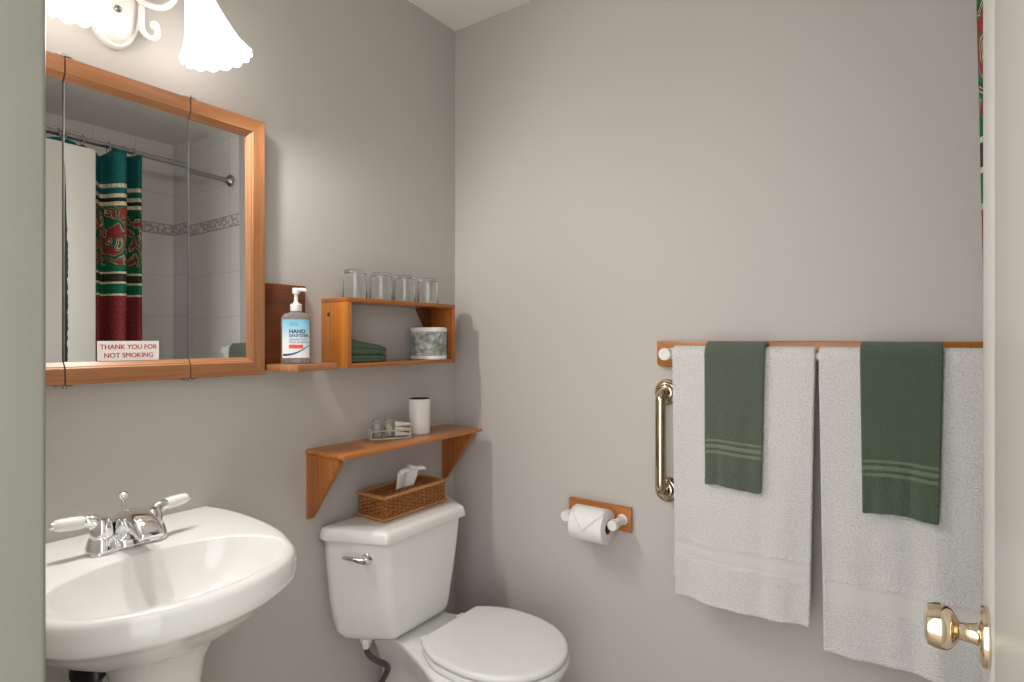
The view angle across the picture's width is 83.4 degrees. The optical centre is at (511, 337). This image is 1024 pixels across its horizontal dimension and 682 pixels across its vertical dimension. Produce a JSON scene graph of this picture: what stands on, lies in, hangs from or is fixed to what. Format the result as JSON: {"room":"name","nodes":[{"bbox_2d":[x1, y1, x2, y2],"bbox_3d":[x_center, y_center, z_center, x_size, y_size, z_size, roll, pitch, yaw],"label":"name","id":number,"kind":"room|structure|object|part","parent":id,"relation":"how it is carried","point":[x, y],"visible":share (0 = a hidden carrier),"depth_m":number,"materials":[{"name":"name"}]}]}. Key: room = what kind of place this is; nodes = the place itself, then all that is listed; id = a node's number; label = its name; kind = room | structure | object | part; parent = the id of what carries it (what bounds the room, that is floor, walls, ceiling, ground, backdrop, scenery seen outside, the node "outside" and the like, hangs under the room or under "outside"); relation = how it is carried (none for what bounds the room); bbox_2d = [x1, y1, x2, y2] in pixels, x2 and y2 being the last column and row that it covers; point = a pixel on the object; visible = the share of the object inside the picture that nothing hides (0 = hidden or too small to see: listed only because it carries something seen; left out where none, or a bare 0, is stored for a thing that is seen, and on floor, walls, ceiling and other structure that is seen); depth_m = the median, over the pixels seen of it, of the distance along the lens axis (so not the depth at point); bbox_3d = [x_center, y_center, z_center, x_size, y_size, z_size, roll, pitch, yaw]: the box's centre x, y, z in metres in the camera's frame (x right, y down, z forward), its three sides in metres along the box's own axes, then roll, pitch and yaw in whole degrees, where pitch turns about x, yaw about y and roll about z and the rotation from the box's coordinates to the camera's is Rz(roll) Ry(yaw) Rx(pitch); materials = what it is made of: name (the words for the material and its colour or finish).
{"room":"bathroom","nodes":[
{"label":"bathroom","id":0,"kind":"room"},
{"bbox_2d":[46,0,454,681],"bbox_3d":[-0.665,0.072,1.567,0.120,2.395,1.650,0,0,35],"label":"wall","id":1,"kind":"structure","parent":0,"point":[354,99],"depth_m":1.59,"materials":[{"name":"paint"}]},
{"bbox_2d":[67,670,105,681],"bbox_3d":[-0.837,0.647,1.130,0.111,0.151,0.064,0,0,42],"label":"trap","id":2,"kind":"object","parent":1,"relation":"attached to","point":[74,675],"visible":0.43,"depth_m":1.09,"materials":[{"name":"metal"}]},
{"bbox_2d":[46,0,252,71],"bbox_3d":[-0.749,-0.711,1.153,0.220,0.243,0.421,0,0,35],"label":"vanity light","id":3,"kind":"object","parent":1,"relation":"attached to","point":[210,43],"visible":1,"depth_m":1.21,"materials":[{"name":"white ceramic"}]},
{"bbox_3d":[-0.799,-0.671,1.020,0.148,0.164,0.146,0,0,35],"label":"lamp shade","id":4,"kind":"part","parent":3,"relation":"part of","materials":[{"name":"white glass"}]},
{"bbox_3d":[-0.737,-0.713,1.234,0.163,0.140,0.056,0,0,-1],"label":"arm","id":5,"kind":"part","parent":3,"relation":"part of","materials":[{"name":"white metal"}]},
{"bbox_3d":[-0.640,-0.671,1.245,0.148,0.164,0.146,0,0,35],"label":"lamp shade","id":6,"kind":"part","parent":3,"relation":"part of","materials":[{"name":"white glass"}]},
{"bbox_2d":[46,51,264,388],"bbox_3d":[-0.815,-0.227,1.216,0.040,0.650,0.606,0,0,35],"label":"medicine cabinet","id":7,"kind":"object","parent":1,"relation":"attached to","point":[155,196],"visible":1,"depth_m":1.24,"materials":[{"name":"brown wood"}]},
{"bbox_2d":[46,76,61,362],"bbox_3d":[-0.916,-0.227,1.059,0.004,0.548,0.142,0,0,35],"label":"mirror","id":8,"kind":"object","parent":7,"relation":"attached to","point":[53,83],"depth_m":1.10,"materials":[{"name":"white mirror"}]},
{"bbox_3d":[-0.931,-0.227,1.042,0.028,0.637,0.187,0,0,35],"label":"mirror door","id":9,"kind":"part","parent":7,"relation":"part of","materials":[{"name":"brown wood"}]},
{"bbox_3d":[-0.814,-0.227,1.219,0.013,0.629,0.233,0,0,35],"label":"mirror door","id":10,"kind":"part","parent":7,"relation":"part of","materials":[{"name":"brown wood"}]},
{"bbox_2d":[63,81,187,361],"bbox_3d":[-0.806,-0.227,1.214,0.004,0.548,0.233,0,0,35],"label":"mirror","id":11,"kind":"object","parent":7,"relation":"on","point":[125,153],"depth_m":1.20,"materials":[{"name":"white mirror"}]},
{"bbox_3d":[-0.808,-0.522,1.215,0.028,0.046,0.233,0,0,35],"label":"rail","id":12,"kind":"part","parent":7,"relation":"part of","materials":[{"name":"brown wood"}]},
{"bbox_3d":[-0.808,0.069,1.215,0.028,0.046,0.233,0,0,35],"label":"rail","id":13,"kind":"part","parent":7,"relation":"part of","materials":[{"name":"brown wood"}]},
{"bbox_2d":[97,341,158,360],"bbox_3d":[-0.806,0.027,1.210,0.001,0.041,0.116,0,0,35],"label":"no smoking sign","id":14,"kind":"object","parent":7,"relation":"attached to","point":[106,350],"visible":1,"depth_m":1.21,"materials":[{"name":"white"}]},
{"bbox_2d":[188,120,245,358],"bbox_3d":[-0.700,-0.227,1.368,0.004,0.548,0.137,0,0,36],"label":"mirror","id":15,"kind":"object","parent":7,"relation":"attached to","point":[216,148],"depth_m":1.36,"materials":[{"name":"white mirror"}]},
{"bbox_3d":[-0.687,-0.227,1.386,0.028,0.637,0.181,0,0,35],"label":"mirror door","id":16,"kind":"part","parent":7,"relation":"part of","materials":[{"name":"brown wood"}]},
{"bbox_2d":[265,283,336,371],"bbox_3d":[-0.557,-0.029,1.498,0.135,0.226,0.145,0,0,35],"label":"wall shelf","id":17,"kind":"object","parent":1,"relation":"attached to","point":[278,297],"visible":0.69,"depth_m":1.50,"materials":[{"name":"brown wood"}]},
{"bbox_2d":[281,288,310,363],"bbox_3d":[-0.559,-0.032,1.487,0.073,0.197,0.056,0,0,-24],"label":"sanitizer bottle","id":18,"kind":"object","parent":17,"relation":"on","point":[295,324],"visible":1,"depth_m":1.46,"materials":[{"name":"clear plastic"}]},
{"bbox_2d":[321,297,454,367],"bbox_3d":[-0.368,-0.015,1.783,0.116,0.194,0.447,0,0,35],"label":"box shelf","id":19,"kind":"object","parent":1,"relation":"attached to","point":[336,313],"visible":0.82,"depth_m":1.63,"materials":[{"name":"brown wood"}]},
{"bbox_2d":[342,269,366,297],"bbox_3d":[-0.452,-0.154,1.652,0.070,0.083,0.070,0,0,35],"label":"drinking glass","id":20,"kind":"object","parent":19,"relation":"on","point":[354,280],"visible":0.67,"depth_m":1.62,"materials":[{"name":"clear glass"}]},
{"bbox_2d":[352,354,386,362],"bbox_3d":[-0.442,0.058,1.674,0.098,0.022,0.146,0,0,35],"label":"folded washcloth","id":21,"kind":"object","parent":19,"relation":"on","point":[366,357],"visible":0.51,"depth_m":1.64,"materials":[{"name":"green fabric"}]},
{"bbox_2d":[352,339,385,354],"bbox_3d":[-0.442,0.025,1.674,0.098,0.044,0.145,0,0,35],"label":"folded washcloth","id":22,"kind":"object","parent":21,"relation":"on","point":[358,347],"visible":0.66,"depth_m":1.63,"materials":[{"name":"green fabric"}]},
{"bbox_2d":[369,272,392,299],"bbox_3d":[-0.395,-0.154,1.732,0.070,0.083,0.070,0,0,35],"label":"drinking glass","id":23,"kind":"object","parent":19,"relation":"on","point":[380,282],"visible":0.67,"depth_m":1.70,"materials":[{"name":"clear glass"}]},
{"bbox_2d":[393,275,415,301],"bbox_3d":[-0.339,-0.154,1.811,0.070,0.083,0.070,0,0,35],"label":"drinking glass","id":24,"kind":"object","parent":19,"relation":"on","point":[404,285],"visible":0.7,"depth_m":1.78,"materials":[{"name":"clear glass"}]},
{"bbox_2d":[417,278,437,302],"bbox_3d":[-0.278,-0.154,1.897,0.070,0.083,0.070,0,0,35],"label":"drinking glass","id":25,"kind":"object","parent":19,"relation":"on","point":[427,287],"visible":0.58,"depth_m":1.87,"materials":[{"name":"clear glass"}]},
{"bbox_2d":[410,327,446,359],"bbox_3d":[-0.276,0.018,1.896,0.120,0.104,0.120,0,0,35],"label":"canister","id":26,"kind":"object","parent":19,"relation":"on","point":[426,343],"visible":1,"depth_m":1.84,"materials":[{"name":"ceramic"}]},
{"bbox_2d":[305,424,481,518],"bbox_3d":[-0.338,0.406,1.781,0.168,0.194,0.582,0,0,35],"label":"wall shelf","id":27,"kind":"object","parent":1,"relation":"attached to","point":[324,463],"visible":0.96,"depth_m":1.61,"materials":[{"name":"brown wood"}]},
{"bbox_2d":[368,425,410,440],"bbox_3d":[-0.377,0.292,1.766,0.125,0.033,0.045,0,0,-23],"label":"tray","id":28,"kind":"object","parent":27,"relation":"on","point":[370,438],"visible":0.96,"depth_m":1.75,"materials":[{"name":"gold metal"}]},
{"bbox_2d":[372,418,381,437],"bbox_3d":[-0.414,0.275,1.761,0.024,0.060,0.028,0,0,35],"label":"toiletry bottle","id":29,"kind":"object","parent":28,"relation":"on","point":[377,422],"visible":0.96,"depth_m":1.75,"materials":[{"name":"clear plastic"}]},
{"bbox_2d":[384,417,393,436],"bbox_3d":[-0.380,0.275,1.775,0.024,0.060,0.028,0,0,35],"label":"toiletry bottle","id":30,"kind":"object","parent":28,"relation":"on","point":[388,422],"visible":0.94,"depth_m":1.77,"materials":[{"name":"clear plastic"}]},
{"bbox_3d":[-0.377,0.306,1.766,0.118,0.002,0.038,0,0,-23],"label":"floor plate","id":31,"kind":"part","parent":28,"relation":"part of","materials":[{"name":"clear glass"}]},
{"bbox_2d":[394,431,411,436],"bbox_3d":[-0.339,0.296,1.786,0.052,0.019,0.022,0,0,-23],"label":"toiletry tube","id":32,"kind":"object","parent":28,"relation":"in","point":[396,433],"visible":0.92,"depth_m":1.78,"materials":[{"name":"white plastic"}]},
{"bbox_2d":[394,426,407,429],"bbox_3d":[-0.343,0.281,1.794,0.052,0.019,0.022,0,0,-23],"label":"toiletry tube","id":33,"kind":"object","parent":32,"relation":"on","point":[398,427],"visible":0.65,"depth_m":1.78,"materials":[{"name":"white plastic"}]},
{"bbox_2d":[394,421,411,426],"bbox_3d":[-0.339,0.266,1.786,0.052,0.019,0.022,0,0,-23],"label":"toiletry tube","id":34,"kind":"object","parent":33,"relation":"on","point":[396,423],"visible":1,"depth_m":1.78,"materials":[{"name":"white plastic"}]},
{"bbox_2d":[408,397,430,434],"bbox_3d":[-0.300,0.253,1.866,0.072,0.112,0.072,0,0,35],"label":"tumbler","id":35,"kind":"object","parent":27,"relation":"on","point":[419,407],"visible":0.96,"depth_m":1.84,"materials":[{"name":"white ceramic"}]},
{"bbox_2d":[408,0,530,30],"bbox_3d":[0.294,-1.175,0.888,2.470,0.100,1.650,0,0,35],"label":"ceiling","id":36,"kind":"structure","parent":0,"point":[456,15],"depth_m":1.97,"materials":[{"name":"paint"}]},
{"bbox_2d":[455,0,982,681],"bbox_3d":[0.736,0.072,1.513,2.230,2.395,0.120,0,0,35],"label":"wall","id":37,"kind":"structure","parent":0,"point":[631,176],"depth_m":1.67,"materials":[{"name":"paint"}]},
{"bbox_2d":[561,496,632,532],"bbox_3d":[0.249,0.539,1.730,0.210,0.073,0.087,0,0,35],"label":"toilet paper holder","id":38,"kind":"object","parent":37,"relation":"attached to","point":[623,521],"visible":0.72,"depth_m":1.71,"materials":[{"name":"brown wood"}]},
{"bbox_3d":[0.181,0.540,1.769,0.034,0.034,0.072,0,0,35],"label":"post","id":39,"kind":"part","parent":38,"relation":"part of","materials":[{"name":"white ceramic"}]},
{"bbox_2d":[568,504,614,544],"bbox_3d":[0.236,0.551,1.703,0.108,0.101,0.102,0,0,35],"label":"toilet paper roll","id":40,"kind":"object","parent":38,"relation":"on","point":[585,522],"visible":0.96,"depth_m":1.67,"materials":[{"name":"paper"}]},
{"bbox_3d":[0.307,0.540,1.679,0.034,0.034,0.072,0,0,35],"label":"post","id":41,"kind":"part","parent":38,"relation":"part of","materials":[{"name":"white ceramic"}]},
{"bbox_2d":[655,379,673,501],"bbox_3d":[0.425,0.293,1.615,0.074,0.351,0.070,0,0,35],"label":"grab bar","id":42,"kind":"object","parent":37,"relation":"attached to","point":[664,485],"visible":0.89,"depth_m":1.59,"materials":[{"name":"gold metal"}]},
{"bbox_2d":[657,341,982,370],"bbox_3d":[0.718,0.044,1.398,0.780,0.073,0.087,0,0,35],"label":"towel rail","id":43,"kind":"object","parent":37,"relation":"attached to","point":[664,348],"visible":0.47,"depth_m":1.43,"materials":[{"name":"brown wood"}]},
{"bbox_3d":[0.433,0.044,1.589,0.034,0.034,0.070,0,0,35],"label":"post","id":44,"kind":"part","parent":43,"relation":"part of","materials":[{"name":"white ceramic"}]},
{"bbox_2d":[672,346,816,626],"bbox_3d":[0.575,0.354,1.463,0.355,0.668,0.072,0,0,35],"label":"bath towel","id":45,"kind":"object","parent":43,"relation":"hanging from","point":[736,551],"visible":0.81,"depth_m":1.41,"materials":[{"name":"white fabric"}]},
{"bbox_2d":[704,341,768,493],"bbox_3d":[0.572,0.194,1.465,0.146,0.372,0.088,0,0,35],"label":"hand towel","id":46,"kind":"object","parent":45,"relation":"on","point":[734,371],"visible":0.97,"depth_m":1.44,"materials":[{"name":"green fabric"}]},
{"bbox_2d":[819,347,982,681],"bbox_3d":[0.850,0.374,1.263,0.310,0.706,0.076,0,0,35],"label":"bath towel","id":47,"kind":"object","parent":43,"relation":"hanging from","point":[880,572],"visible":0.77,"depth_m":1.25,"materials":[{"name":"white fabric"}]},
{"bbox_2d":[860,342,942,524],"bbox_3d":[0.855,0.199,1.264,0.150,0.381,0.090,0,0,35],"label":"hand towel","id":48,"kind":"object","parent":47,"relation":"on","point":[901,383],"visible":1,"depth_m":1.24,"materials":[{"name":"green fabric"}]},
{"bbox_3d":[-0.015,1.320,0.451,2.470,0.100,2.720,0,0,35],"label":"floor","id":49,"kind":"structure","parent":0,"visible":0},
{"bbox_2d":[46,506,296,681],"bbox_3d":[-0.654,0.833,1.040,0.504,0.874,0.492,0,0,35],"label":"pedestal sink","id":50,"kind":"object","parent":49,"relation":"on","point":[151,612],"visible":0.94,"depth_m":0.99,"materials":[{"name":"white ceramic"}]},
{"bbox_2d":[49,491,190,556],"bbox_3d":[-0.736,0.346,1.103,0.179,0.100,0.180,0,0,-7],"label":"faucet","id":51,"kind":"object","parent":50,"relation":"on","point":[128,528],"visible":1,"depth_m":1.05,"materials":[{"name":"silver metal"}]},
{"bbox_3d":[-0.792,0.333,1.027,0.025,0.024,0.046,0,0,35],"label":"lever","id":52,"kind":"part","parent":51,"relation":"part of","materials":[{"name":"white ceramic"}]},
{"bbox_3d":[-0.760,0.357,1.060,0.053,0.067,0.058,0,0,35],"label":"handle","id":53,"kind":"part","parent":51,"relation":"part of","materials":[{"name":"silver metal"}]},
{"bbox_3d":[-0.754,0.343,1.114,0.017,0.094,0.017,0,0,35],"label":"pop rod","id":54,"kind":"part","parent":51,"relation":"part of","materials":[{"name":"silver metal"}]},
{"bbox_3d":[-0.734,0.390,1.097,0.044,0.013,0.132,0,0,35],"label":"plate","id":55,"kind":"part","parent":51,"relation":"part of","materials":[{"name":"silver metal"}]},
{"bbox_3d":[-0.710,0.356,1.080,0.152,0.070,0.057,0,0,35],"label":"spout","id":56,"kind":"part","parent":51,"relation":"part of","materials":[{"name":"silver metal"}]},
{"bbox_3d":[-0.708,0.357,1.134,0.053,0.067,0.058,0,0,35],"label":"handle","id":57,"kind":"part","parent":51,"relation":"part of","materials":[{"name":"silver metal"}]},
{"bbox_3d":[-0.687,0.333,1.175,0.025,0.024,0.046,0,0,35],"label":"lever","id":58,"kind":"part","parent":51,"relation":"part of","materials":[{"name":"white ceramic"}]},
{"bbox_2d":[319,495,569,681],"bbox_3d":[-0.158,0.898,1.616,0.658,0.744,0.501,0,0,35],"label":"toilet","id":59,"kind":"object","parent":49,"relation":"on","point":[389,582],"visible":0.98,"depth_m":1.60,"materials":[{"name":"porcelain"},{"name":"chrome"},{"name":"plastic"}]},
{"bbox_3d":[-0.423,0.606,1.570,0.078,0.032,0.033,0,0,12],"label":"flush lever","id":60,"kind":"part","parent":59,"relation":"part of","materials":[{"name":"silver metal"}]},
{"bbox_3d":[-0.327,0.713,1.748,0.187,0.298,0.453,0,0,35],"label":"tank","id":61,"kind":"part","parent":59,"relation":"part of","materials":[{"name":"white ceramic"}]},
{"bbox_3d":[-0.324,0.545,1.746,0.206,0.038,0.481,0,0,35],"label":"tank lid","id":62,"kind":"part","parent":59,"relation":"part of","materials":[{"name":"white ceramic"}]},
{"bbox_2d":[356,474,446,521],"bbox_3d":[-0.335,0.488,1.773,0.124,0.071,0.269,0,0,35],"label":"basket","id":63,"kind":"object","parent":59,"relation":"on","point":[378,503],"visible":0.95,"depth_m":1.71,"materials":[{"name":"wicker"}]},
{"bbox_2d":[396,464,425,489],"bbox_3d":[-0.313,0.433,1.770,0.046,0.082,0.108,0,0,35],"label":"tissue","id":64,"kind":"object","parent":63,"relation":"in","point":[406,476],"visible":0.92,"depth_m":1.78,"materials":[{"name":"paper"}]},
{"bbox_3d":[-0.131,1.067,1.631,0.607,0.405,0.368,0,0,35],"label":"bowl","id":65,"kind":"part","parent":59,"relation":"part of","materials":[{"name":"white ceramic"}]},
{"bbox_3d":[-0.029,0.834,1.573,0.375,0.018,0.348,0,0,35],"label":"seat lid","id":66,"kind":"part","parent":59,"relation":"part of","materials":[{"name":"white plastic"}]},
{"bbox_3d":[-0.023,0.854,1.568,0.368,0.015,0.356,0,0,35],"label":"seat","id":67,"kind":"part","parent":59,"relation":"part of","materials":[{"name":"white plastic"}]},
{"bbox_3d":[-0.145,0.073,0.268,2.230,2.395,0.110,0,0,35],"label":"wall","id":68,"kind":"structure","parent":0,"visible":0},
{"bbox_2d":[0,0,45,681],"bbox_3d":[-0.493,0.230,0.511,0.020,2.080,0.122,0,0,35],"label":"trim","id":69,"kind":"structure","parent":68,"relation":"attached to","point":[22,22],"depth_m":0.54,"materials":[{"name":"paint"}]},
{"bbox_2d":[924,0,1023,681],"bbox_3d":[0.377,0.239,0.431,0.107,2.038,0.758,0,0,35],"label":"door","id":70,"kind":"structure","parent":68,"relation":"in","point":[997,633],"depth_m":0.56,"materials":[{"name":"paint"}]},
{"bbox_3d":[0.533,0.353,0.699,0.052,0.054,0.054,0,0,35],"label":"knob","id":71,"kind":"part","parent":70,"relation":"part of","materials":[{"name":"gold metal"}]},
{"bbox_3d":[0.638,-0.835,0.640,0.137,0.060,1.401,0,0,35],"label":"shower rod","id":72,"kind":"object","parent":68,"relation":"attached to","visible":0},
{"bbox_2d":[976,0,982,250],"bbox_3d":[0.640,0.079,0.653,0.121,1.782,0.494,0,0,28],"label":"shower curtain","id":73,"kind":"object","parent":72,"relation":"hanging from","point":[979,3],"visible":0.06,"depth_m":0.81,"materials":[{"name":"fabric"}]}
]}

